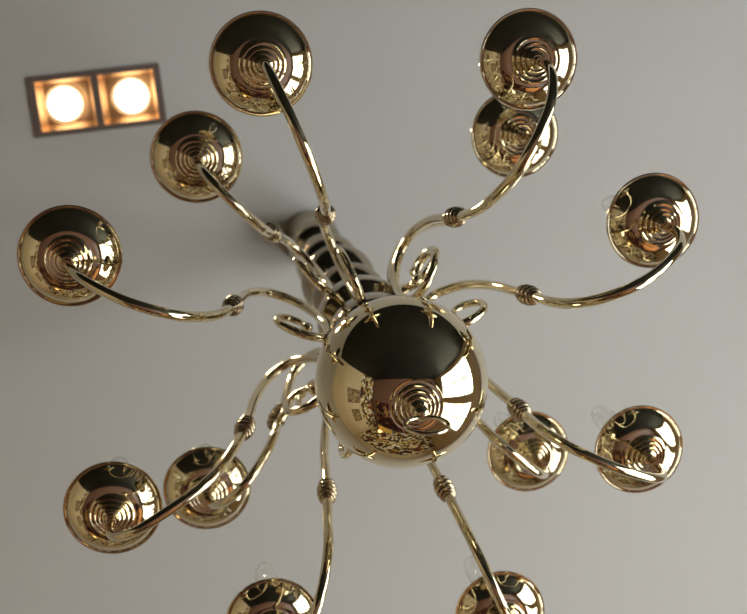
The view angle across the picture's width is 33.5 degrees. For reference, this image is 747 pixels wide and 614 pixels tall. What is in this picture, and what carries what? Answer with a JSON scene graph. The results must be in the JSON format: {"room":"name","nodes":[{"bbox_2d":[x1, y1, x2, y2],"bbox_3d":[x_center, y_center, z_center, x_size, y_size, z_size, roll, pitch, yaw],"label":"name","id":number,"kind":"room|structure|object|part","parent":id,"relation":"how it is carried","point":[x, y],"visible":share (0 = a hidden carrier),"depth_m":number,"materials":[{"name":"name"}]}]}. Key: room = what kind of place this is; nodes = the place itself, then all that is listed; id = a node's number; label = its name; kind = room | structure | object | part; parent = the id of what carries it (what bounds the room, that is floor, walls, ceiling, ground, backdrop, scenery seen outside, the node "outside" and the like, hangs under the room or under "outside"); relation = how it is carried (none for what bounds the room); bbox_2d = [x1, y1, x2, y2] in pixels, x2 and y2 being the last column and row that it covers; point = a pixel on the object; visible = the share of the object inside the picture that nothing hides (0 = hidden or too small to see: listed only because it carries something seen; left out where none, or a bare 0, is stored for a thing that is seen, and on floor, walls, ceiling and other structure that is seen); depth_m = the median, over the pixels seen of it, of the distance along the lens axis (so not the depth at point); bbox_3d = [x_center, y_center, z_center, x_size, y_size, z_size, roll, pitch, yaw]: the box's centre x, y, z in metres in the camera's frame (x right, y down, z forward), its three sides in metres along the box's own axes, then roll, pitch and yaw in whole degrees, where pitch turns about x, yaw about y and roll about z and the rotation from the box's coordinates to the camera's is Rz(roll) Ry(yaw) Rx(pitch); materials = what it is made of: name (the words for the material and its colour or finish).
{"room":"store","nodes":[
{"label":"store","id":0,"kind":"room"},
{"bbox_2d":[0,0,746,613],"bbox_3d":[-0.583,1.177,2.506,5.000,0.160,4.820,0,-78,-9],"label":"ceiling","id":1,"kind":"structure","parent":0,"point":[392,99],"depth_m":2.25,"materials":[{"name":"paint"}]},
{"bbox_2d":[26,63,166,137],"bbox_3d":[-0.472,-0.355,2.132,0.222,0.056,0.102,-8,-77,-7],"label":"recessed light","id":2,"kind":"object","parent":1,"relation":"in","point":[130,96],"visible":1,"depth_m":2.12,"materials":[{"name":"brown"}]},
{"bbox_2d":[17,8,698,613],"bbox_3d":[-0.041,-0.005,1.674,0.778,1.109,0.775,0,-78,-9],"label":"chandelier","id":3,"kind":"object","parent":1,"relation":"hanging from","point":[401,381],"visible":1,"depth_m":1.38,"materials":[{"name":"gold metal"}]},
{"bbox_3d":[-0.315,0.204,1.534,0.029,0.088,0.029,-30,-75,-1],"label":"bulb","id":4,"kind":"part","parent":3,"relation":"part of","materials":[{"name":"clear glass"}]},
{"bbox_3d":[-0.188,-0.012,1.379,0.312,0.308,0.012,17,-81,-12],"label":"arm","id":5,"kind":"part","parent":3,"relation":"part of","materials":[{"name":"gold metal"}]},
{"bbox_3d":[-0.230,0.207,1.705,0.029,0.088,0.029,42,-87,-14],"label":"bulb","id":6,"kind":"part","parent":3,"relation":"part of","materials":[{"name":"clear glass"}]},
{"bbox_3d":[-0.173,0.150,1.440,0.306,0.283,0.012,-30,-75,-1],"label":"arm","id":7,"kind":"part","parent":3,"relation":"part of","materials":[{"name":"gold metal"}]},
{"bbox_3d":[-0.131,0.150,1.567,0.012,0.215,0.243,42,-87,-14],"label":"arm","id":8,"kind":"part","parent":3,"relation":"part of","materials":[{"name":"gold metal"}]},
{"bbox_3d":[-0.132,-0.098,1.510,0.012,0.234,0.240,-45,-75,3],"label":"arm","id":9,"kind":"part","parent":3,"relation":"part of","materials":[{"name":"gold metal"}]},
{"bbox_3d":[-0.138,0.349,1.593,0.029,0.088,0.029,20,-81,-12],"label":"bulb","id":10,"kind":"part","parent":3,"relation":"part of","materials":[{"name":"clear glass"}]},
{"bbox_3d":[-0.066,-0.132,1.363,0.012,0.305,0.300,-24,-75,-3],"label":"arm","id":11,"kind":"part","parent":3,"relation":"part of","materials":[{"name":"gold metal"}]},
{"bbox_3d":[-0.065,0.242,1.446,0.012,0.319,0.303,20,-81,-12],"label":"arm","id":12,"kind":"part","parent":3,"relation":"part of","materials":[{"name":"gold metal"}]},
{"bbox_3d":[0.029,0.078,1.294,0.180,0.180,0.180,0,-78,-9],"label":"globe","id":13,"kind":"part","parent":3,"relation":"part of","materials":[{"name":"gold metal"}]},
{"bbox_3d":[0.104,-0.119,1.541,0.012,0.233,0.252,38,-86,-14],"label":"arm","id":14,"kind":"part","parent":3,"relation":"part of","materials":[{"name":"gold metal"}]},
{"bbox_3d":[0.094,0.239,1.468,0.012,0.305,0.313,-25,-75,-3],"label":"arm","id":15,"kind":"part","parent":3,"relation":"part of","materials":[{"name":"gold metal"}]},
{"bbox_3d":[0.136,0.348,1.623,0.029,0.088,0.029,-25,-75,-3],"label":"bulb","id":16,"kind":"part","parent":3,"relation":"part of","materials":[{"name":"clear glass"}]},
{"bbox_3d":[0.107,-0.136,1.381,0.012,0.320,0.315,25,-83,-13],"label":"arm","id":17,"kind":"part","parent":3,"relation":"part of","materials":[{"name":"gold metal"}]},
{"bbox_3d":[0.188,0.167,1.766,0.029,0.088,0.029,39,-86,-14],"label":"bulb","id":18,"kind":"part","parent":3,"relation":"part of","materials":[{"name":"clear glass"}]},
{"bbox_3d":[0.124,0.130,1.586,0.240,0.257,0.012,39,-86,-14],"label":"arm","id":19,"kind":"part","parent":3,"relation":"part of","materials":[{"name":"gold metal"}]},
{"bbox_3d":[0.198,-0.032,1.402,0.298,0.311,0.012,-25,-75,-3],"label":"arm","id":20,"kind":"part","parent":3,"relation":"part of","materials":[{"name":"gold metal"}]},
{"bbox_3d":[0.195,0.124,1.462,0.296,0.298,0.012,22,-82,-13],"label":"arm","id":21,"kind":"part","parent":3,"relation":"part of","materials":[{"name":"gold metal"}]},
{"bbox_3d":[0.305,0.148,1.624,0.029,0.088,0.029,22,-82,-13],"label":"bulb","id":22,"kind":"part","parent":3,"relation":"part of","materials":[{"name":"clear glass"}]},
{"bbox_3d":[0.306,-0.125,1.553,0.029,0.088,0.029,-25,-75,-3],"label":"bulb","id":23,"kind":"part","parent":3,"relation":"part of","materials":[{"name":"clear glass"}]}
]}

